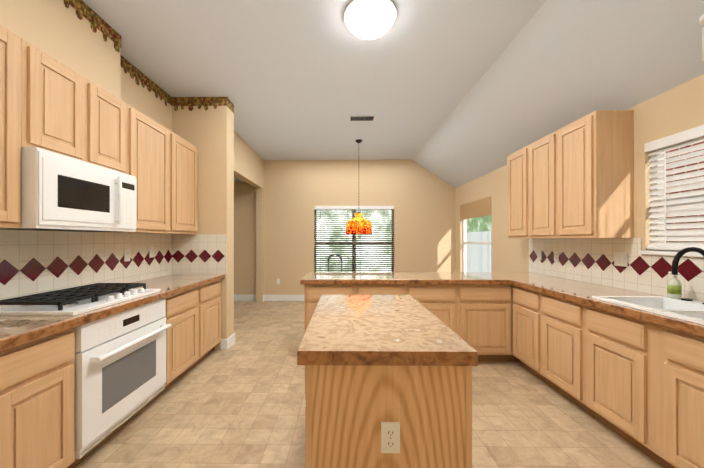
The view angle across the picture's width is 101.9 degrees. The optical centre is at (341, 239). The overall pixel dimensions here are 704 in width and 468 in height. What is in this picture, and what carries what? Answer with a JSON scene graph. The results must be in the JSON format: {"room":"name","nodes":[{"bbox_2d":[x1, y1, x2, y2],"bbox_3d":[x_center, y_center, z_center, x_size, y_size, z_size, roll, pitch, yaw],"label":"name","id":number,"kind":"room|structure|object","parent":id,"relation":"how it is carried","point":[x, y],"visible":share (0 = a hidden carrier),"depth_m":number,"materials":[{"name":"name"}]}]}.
{"room":"kitchen","nodes":[
{"label":"kitchen","id":0,"kind":"room"},
{"bbox_2d":[0,0,171,282],"bbox_3d":[-2.066,-0.311,1.045,0.340,3.300,5.300,0,0,1],"label":"wall","id":1,"kind":"structure","parent":0,"point":[58,30],"depth_m":2.04,"materials":[{"name":"beige paint"}]},
{"bbox_2d":[0,25,31,227],"bbox_3d":[-1.927,-0.591,1.311,0.326,1.060,0.555,0,0,1],"label":"upper cabinet","id":2,"kind":"object","parent":1,"relation":"attached to","point":[15,52],"depth_m":1.53,"materials":[{"name":"brown wood"}]},
{"bbox_2d":[32,45,91,162],"bbox_3d":[-1.922,-0.818,1.779,0.326,0.605,0.380,0,0,1],"label":"upper cabinet","id":3,"kind":"object","parent":1,"relation":"attached to","point":[49,102],"depth_m":1.79,"materials":[{"name":"brown wood"}]},
{"bbox_2d":[0,147,136,231],"bbox_3d":[-1.855,-0.285,1.967,0.442,0.456,0.752,0,0,1],"label":"microwave","id":4,"kind":"object","parent":3,"relation":"attached to","point":[60,192],"visible":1,"depth_m":1.79,"materials":[{"name":"white"}]},
{"bbox_2d":[92,82,131,174],"bbox_3d":[-1.917,-0.818,2.159,0.326,0.605,0.380,0,0,1],"label":"upper cabinet","id":5,"kind":"object","parent":1,"relation":"attached to","point":[111,116],"depth_m":2.18,"materials":[{"name":"brown wood"}]},
{"bbox_2d":[0,230,226,307],"bbox_3d":[-1.759,0.182,1.130,0.669,0.484,4.678,0,0,1],"label":"backsplash","id":6,"kind":"structure","parent":1,"relation":"attached to","point":[33,262],"depth_m":2.39,"materials":[{"name":"white tile"}]},
{"bbox_2d":[124,249,129,261],"bbox_3d":[-2.062,0.155,2.744,0.008,0.115,0.070,0,0,1],"label":"electrical outlet","id":7,"kind":"object","parent":6,"relation":"attached to","point":[126,254],"visible":1,"depth_m":2.73,"materials":[{"name":"white plastic"}]},
{"bbox_2d":[149,247,153,257],"bbox_3d":[-2.058,0.141,3.094,0.008,0.115,0.070,0,0,1],"label":"electrical outlet","id":8,"kind":"object","parent":6,"relation":"attached to","point":[151,251],"visible":1,"depth_m":3.08,"materials":[{"name":"white plastic"}]},
{"bbox_2d":[111,107,171,232],"bbox_3d":[-1.912,-0.590,2.631,0.326,1.060,0.565,0,0,1],"label":"upper cabinet","id":9,"kind":"object","parent":1,"relation":"attached to","point":[151,141],"depth_m":2.64,"materials":[{"name":"brown wood"}]},
{"bbox_2d":[64,0,233,112],"bbox_3d":[-1.758,-1.646,1.042,0.673,0.168,5.297,0,0,1],"label":"trim","id":10,"kind":"structure","parent":1,"relation":"attached to","point":[89,14],"depth_m":2.88,"materials":[{"name":"plant"}]},
{"bbox_2d":[148,132,197,233],"bbox_3d":[-1.905,-0.589,3.192,0.326,1.060,0.558,0,0,1],"label":"upper cabinet","id":11,"kind":"object","parent":1,"relation":"attached to","point":[184,154],"depth_m":3.17,"materials":[{"name":"brown wood"}]},
{"bbox_2d":[172,106,233,349],"bbox_3d":[-1.731,-0.309,3.581,0.670,3.300,0.220,0,0,1],"label":"wall","id":12,"kind":"structure","parent":0,"point":[208,133],"depth_m":3.47,"materials":[{"name":"beige paint"}]},
{"bbox_2d":[220,333,234,343],"bbox_3d":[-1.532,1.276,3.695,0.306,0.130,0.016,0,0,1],"label":"baseboard","id":13,"kind":"structure","parent":12,"relation":"attached to","point":[227,343],"depth_m":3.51,"materials":[{"name":"white wood"}]},
{"bbox_2d":[234,176,244,181],"bbox_3d":[-3.014,-1.307,5.082,2.330,0.100,2.350,0,0,1],"label":"ceiling","id":14,"kind":"structure","parent":0,"point":[236,179],"depth_m":6.11,"materials":[{"name":"white paint"}]},
{"bbox_2d":[234,131,263,301],"bbox_3d":[-1.950,-0.307,4.969,0.480,3.300,2.550,0,0,1],"label":"wall","id":15,"kind":"structure","parent":0,"point":[248,164],"depth_m":5.97,"materials":[{"name":"beige paint"}]},
{"bbox_2d":[82,0,546,159],"bbox_3d":[-0.366,-1.790,2.301,3.710,0.120,8.130,0,0,1],"label":"ceiling","id":16,"kind":"structure","parent":0,"point":[297,79],"depth_m":2.79,"materials":[{"name":"white paint"}]},
{"bbox_2d":[346,139,371,233],"bbox_3d":[0.300,-0.909,4.998,0.460,1.634,0.460,0,0,1],"label":"pendant lamp","id":17,"kind":"object","parent":16,"relation":"hanging from","point":[358,224],"visible":1,"depth_m":4.83,"materials":[{"name":"orange glass"}]},
{"bbox_2d":[349,115,375,120],"bbox_3d":[0.290,-1.722,4.069,0.380,0.012,0.170,0,0,1],"label":"ceiling vent","id":18,"kind":"object","parent":16,"relation":"in","point":[362,117],"visible":0.98,"depth_m":4.04,"materials":[{"name":"white"}]},
{"bbox_2d":[344,0,395,38],"bbox_3d":[0.218,-1.670,2.200,0.400,0.119,0.400,0,0,1],"label":"ceiling light","id":19,"kind":"object","parent":16,"relation":"attached to","point":[368,19],"visible":1,"depth_m":2.12,"materials":[{"name":"white glass"}]},
{"bbox_2d":[234,160,454,294],"bbox_3d":[-0.704,-0.306,6.299,6.620,3.300,0.140,0,0,1],"label":"wall","id":20,"kind":"structure","parent":0,"point":[419,198],"depth_m":6.23,"materials":[{"name":"beige paint"}]},
{"bbox_2d":[234,295,255,300],"bbox_3d":[-2.930,1.279,6.246,2.190,0.130,0.016,0,0,1],"label":"baseboard","id":21,"kind":"structure","parent":20,"relation":"attached to","point":[236,297],"depth_m":6.23,"materials":[{"name":"white wood"}]},
{"bbox_2d":[263,295,303,300],"bbox_3d":[0.385,1.279,6.205,4.160,0.130,0.020,0,0,1],"label":"baseboard","id":22,"kind":"structure","parent":20,"relation":"attached to","point":[265,297],"depth_m":6.22,"materials":[{"name":"white wood"}]},
{"bbox_2d":[314,209,393,271],"bbox_3d":[0.270,0.084,6.257,1.790,1.620,0.140,0,0,1],"label":"window","id":23,"kind":"structure","parent":20,"relation":"in","point":[392,212],"depth_m":6.27,"materials":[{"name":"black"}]},
{"bbox_2d":[314,206,393,271],"bbox_3d":[0.270,0.067,6.234,1.740,1.584,0.057,0,0,1],"label":"window blind","id":24,"kind":"object","parent":23,"relation":"attached to","point":[320,208],"visible":0.79,"depth_m":6.23,"materials":[{"name":"white plastic"}]},
{"bbox_2d":[75,301,663,467],"bbox_3d":[-0.826,1.380,2.304,6.770,0.080,8.130,0,0,1],"label":"floor","id":25,"kind":"structure","parent":0,"point":[240,402],"depth_m":2.12,"materials":[{"name":"tile"}]},
{"bbox_2d":[0,328,83,467],"bbox_3d":[-1.780,0.910,1.394,0.620,0.856,0.407,0,0,1],"label":"base cabinet","id":26,"kind":"object","parent":25,"relation":"on","point":[37,403],"depth_m":1.39,"materials":[{"name":"brown wood"}]},
{"bbox_2d":[147,287,199,403],"bbox_3d":[-1.765,0.912,2.641,0.620,0.856,0.557,0,0,1],"label":"base cabinet","id":27,"kind":"object","parent":25,"relation":"on","point":[182,309],"depth_m":2.62,"materials":[{"name":"brown wood"}]},
{"bbox_2d":[75,298,170,458],"bbox_3d":[-1.709,0.860,1.979,0.652,0.750,0.752,0,0,1],"label":"oven","id":28,"kind":"object","parent":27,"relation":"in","point":[120,368],"visible":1,"depth_m":1.83,"materials":[{"name":"white metal"}]},
{"bbox_2d":[200,280,220,361],"bbox_3d":[-1.759,0.912,3.194,0.620,0.856,0.548,0,0,1],"label":"base cabinet","id":29,"kind":"object","parent":25,"relation":"on","point":[210,294],"depth_m":3.16,"materials":[{"name":"brown wood"}]},
{"bbox_2d":[0,274,224,351],"bbox_3d":[-1.769,0.452,1.129,0.648,0.055,4.678,0,0,1],"label":"countertop","id":30,"kind":"structure","parent":29,"relation":"on","point":[15,331],"depth_m":1.61,"materials":[{"name":"beige stone"}]},
{"bbox_2d":[0,283,160,315],"bbox_3d":[-1.745,0.389,1.955,0.530,0.072,0.750,0,0,1],"label":"cooktop","id":31,"kind":"object","parent":30,"relation":"in","point":[72,301],"visible":1,"depth_m":1.76,"materials":[{"name":"cast iron"},{"name":"white enamel"}]},
{"bbox_2d":[304,284,355,333],"bbox_3d":[-0.126,0.913,3.359,0.545,0.856,0.620,0,0,1],"label":"base cabinet","id":32,"kind":"object","parent":25,"relation":"on","point":[312,292],"depth_m":3.05,"materials":[{"name":"brown wood"}]},
{"bbox_2d":[356,285,407,294],"bbox_3d":[0.419,0.913,3.353,0.545,0.856,0.620,0,0,1],"label":"base cabinet","id":33,"kind":"object","parent":25,"relation":"on","point":[360,289],"depth_m":3.04,"materials":[{"name":"brown wood"}]},
{"bbox_2d":[297,295,476,467],"bbox_3d":[0.178,0.882,1.634,0.682,0.914,1.107,0,0,1],"label":"kitchen island","id":34,"kind":"object","parent":25,"relation":"on","point":[371,363],"visible":1,"depth_m":1.10,"materials":[{"name":"granite"},{"name":"oak"}]},
{"bbox_2d":[381,422,399,452],"bbox_3d":[0.188,0.764,1.097,0.072,0.116,0.010,0,0,1],"label":"outlet","id":35,"kind":"object","parent":34,"relation":"attached to","point":[390,437],"visible":1,"depth_m":1.09,"materials":[{"name":"white plastic"}]},
{"bbox_2d":[408,285,459,336],"bbox_3d":[0.964,0.913,3.346,0.545,0.856,0.620,0,0,1],"label":"base cabinet","id":36,"kind":"object","parent":25,"relation":"on","point":[443,301],"depth_m":3.04,"materials":[{"name":"brown wood"}]},
{"bbox_2d":[460,285,512,361],"bbox_3d":[1.533,0.913,3.340,0.593,0.856,0.620,0,0,1],"label":"base cabinet","id":37,"kind":"object","parent":25,"relation":"on","point":[478,319],"depth_m":3.04,"materials":[{"name":"brown wood"}]},
{"bbox_2d":[509,285,536,375],"bbox_3d":[2.113,0.912,2.817,0.620,0.856,0.455,0,0,1],"label":"base cabinet","id":38,"kind":"object","parent":25,"relation":"on","point":[524,300],"depth_m":2.82,"materials":[{"name":"brown wood"}]},
{"bbox_2d":[300,272,511,284],"bbox_3d":[0.671,0.455,3.362,2.220,0.055,0.720,0,0,1],"label":"countertop","id":39,"kind":"structure","parent":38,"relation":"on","point":[343,278],"depth_m":3.09,"materials":[{"name":"beige stone"}]},
{"bbox_2d":[500,272,559,279],"bbox_3d":[2.066,0.455,3.351,0.390,0.055,0.710,0,0,1],"label":"countertop","id":40,"kind":"structure","parent":38,"relation":"on","point":[523,275],"depth_m":3.26,"materials":[{"name":"beige stone"}]},
{"bbox_2d":[496,272,703,336],"bbox_3d":[2.081,0.452,1.226,0.648,0.055,4.960,0,0,1],"label":"countertop","id":41,"kind":"structure","parent":38,"relation":"on","point":[580,292],"depth_m":2.19,"materials":[{"name":"beige stone"}]},
{"bbox_2d":[592,296,703,324],"bbox_3d":[2.064,0.509,1.636,0.545,0.227,0.820,0,0,1],"label":"sink","id":42,"kind":"object","parent":41,"relation":"in","point":[688,309],"visible":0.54,"depth_m":1.88,"materials":[{"name":"white ceramic"}]},
{"bbox_2d":[667,272,681,298],"bbox_3d":[2.299,0.316,1.973,0.068,0.182,0.065,0,0,1],"label":"soap bottle","id":43,"kind":"object","parent":42,"relation":"on","point":[674,287],"visible":0.9,"depth_m":1.96,"materials":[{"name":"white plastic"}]},
{"bbox_2d":[672,247,703,303],"bbox_3d":[2.192,0.228,1.748,0.266,0.358,0.120,0,0,1],"label":"faucet","id":44,"kind":"object","parent":41,"relation":"on","point":[677,257],"visible":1,"depth_m":1.76,"materials":[{"name":"black metal"}]},
{"bbox_2d":[537,292,676,428],"bbox_3d":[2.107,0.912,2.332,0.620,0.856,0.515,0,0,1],"label":"base cabinet","id":45,"kind":"object","parent":25,"relation":"on","point":[637,384],"depth_m":1.92,"materials":[{"name":"brown wood"}]},
{"bbox_2d":[413,0,703,188],"bbox_3d":[2.024,-1.428,2.273,1.070,0.845,8.130,0,0,1],"label":"ceiling","id":46,"kind":"structure","parent":0,"point":[557,65],"depth_m":2.40,"materials":[{"name":"white paint"}]},
{"bbox_2d":[699,14,703,60],"bbox_3d":[2.144,-1.161,1.627,0.165,0.242,0.143,0,0,1],"label":"spotlight fixture","id":47,"kind":"object","parent":46,"relation":"attached to","point":[701,20],"visible":1,"depth_m":1.66,"materials":[{"name":"white plastic"}]},
{"bbox_2d":[455,74,703,295],"bbox_3d":[2.489,-0.310,2.267,0.140,3.300,7.850,0,0,1],"label":"wall","id":48,"kind":"structure","parent":0,"point":[678,109],"depth_m":2.33,"materials":[{"name":"beige paint"}]},
{"bbox_2d":[460,196,490,219],"bbox_3d":[2.469,-0.552,5.292,0.050,0.306,1.252,0,0,1],"label":"blinds","id":49,"kind":"object","parent":48,"relation":"attached to","point":[477,208],"visible":0.77,"depth_m":5.18,"materials":[{"name":"brown fabric"}]},
{"bbox_2d":[463,219,490,271],"bbox_3d":[2.494,0.083,5.291,0.140,1.580,1.300,0,0,1],"label":"window","id":50,"kind":"structure","parent":48,"relation":"in","point":[465,242],"depth_m":5.88,"materials":[{"name":"white"}]},
{"bbox_2d":[507,146,526,237],"bbox_3d":[2.267,-0.539,3.439,0.326,1.060,0.430,0,0,1],"label":"upper cabinet","id":51,"kind":"object","parent":48,"relation":"attached to","point":[516,161],"depth_m":3.42,"materials":[{"name":"brown wood"}]},
{"bbox_2d":[527,134,550,237],"bbox_3d":[2.262,-0.539,3.010,0.326,1.060,0.430,0,0,1],"label":"upper cabinet","id":52,"kind":"object","parent":48,"relation":"attached to","point":[538,152],"depth_m":3.03,"materials":[{"name":"brown wood"}]},
{"bbox_2d":[551,110,633,237],"bbox_3d":[2.257,-0.540,2.580,0.326,1.060,0.430,0,0,1],"label":"upper cabinet","id":53,"kind":"object","parent":48,"relation":"attached to","point":[574,179],"depth_m":2.38,"materials":[{"name":"brown wood"}]},
{"bbox_2d":[529,238,703,301],"bbox_3d":[2.401,0.207,1.222,0.008,0.434,4.960,0,0,1],"label":"backsplash","id":54,"kind":"structure","parent":48,"relation":"attached to","point":[589,260],"depth_m":2.54,"materials":[{"name":"white tile"}]},
{"bbox_2d":[537,250,541,259],"bbox_3d":[2.419,0.191,3.492,0.008,0.115,0.070,0,0,1],"label":"electrical outlet","id":55,"kind":"object","parent":54,"relation":"attached to","point":[539,254],"visible":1,"depth_m":3.48,"materials":[{"name":"white plastic"}]},
{"bbox_2d":[554,251,558,260],"bbox_3d":[2.416,0.191,3.212,0.008,0.115,0.070,0,0,1],"label":"electrical outlet","id":56,"kind":"object","parent":54,"relation":"attached to","point":[556,255],"visible":1,"depth_m":3.21,"materials":[{"name":"white plastic"}]},
{"bbox_2d":[614,252,627,266],"bbox_3d":[2.407,0.175,2.462,0.008,0.115,0.116,0,0,1],"label":"light switch","id":57,"kind":"object","parent":54,"relation":"attached to","point":[620,259],"visible":1,"depth_m":2.45,"materials":[{"name":"white plastic"}]},
{"bbox_2d":[639,152,703,256],"bbox_3d":[2.452,-0.321,1.692,0.140,0.880,1.200,0,0,1],"label":"window","id":58,"kind":"structure","parent":48,"relation":"in","point":[674,253],"depth_m":2.19,"materials":[{"name":"white"}]},
{"bbox_2d":[644,125,703,249],"bbox_3d":[2.429,-0.340,1.692,0.057,0.839,1.150,0,0,1],"label":"blinds","id":59,"kind":"object","parent":58,"relation":"attached to","point":[680,139],"visible":1,"depth_m":2.07,"materials":[{"name":"white plastic"}]},
{"label":"outside","id":60,"kind":"structure","parent":0,"visible":0},
{"bbox_2d":[666,141,703,241],"bbox_3d":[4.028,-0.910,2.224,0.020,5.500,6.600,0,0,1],"label":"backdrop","id":61,"kind":"structure","parent":60,"point":[685,185],"depth_m":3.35,"materials":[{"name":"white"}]},
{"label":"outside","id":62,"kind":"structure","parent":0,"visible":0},
{"bbox_2d":[328,255,341,271],"bbox_3d":[-0.174,1.013,7.137,0.400,1.265,0.430,0,0,1],"label":"outdoor chair","id":63,"kind":"object","parent":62,"point":[331,257],"visible":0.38,"depth_m":7.32,"materials":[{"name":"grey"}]},
{"bbox_2d":[317,209,390,271],"bbox_3d":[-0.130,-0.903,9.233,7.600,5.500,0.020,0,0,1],"label":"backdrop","id":64,"kind":"structure","parent":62,"point":[386,213],"depth_m":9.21,"materials":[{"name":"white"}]},
{"bbox_2d":[467,215,490,271],"bbox_3d":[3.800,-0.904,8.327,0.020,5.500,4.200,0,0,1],"label":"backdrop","id":65,"kind":"structure","parent":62,"point":[478,255],"depth_m":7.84,"materials":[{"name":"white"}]}
]}

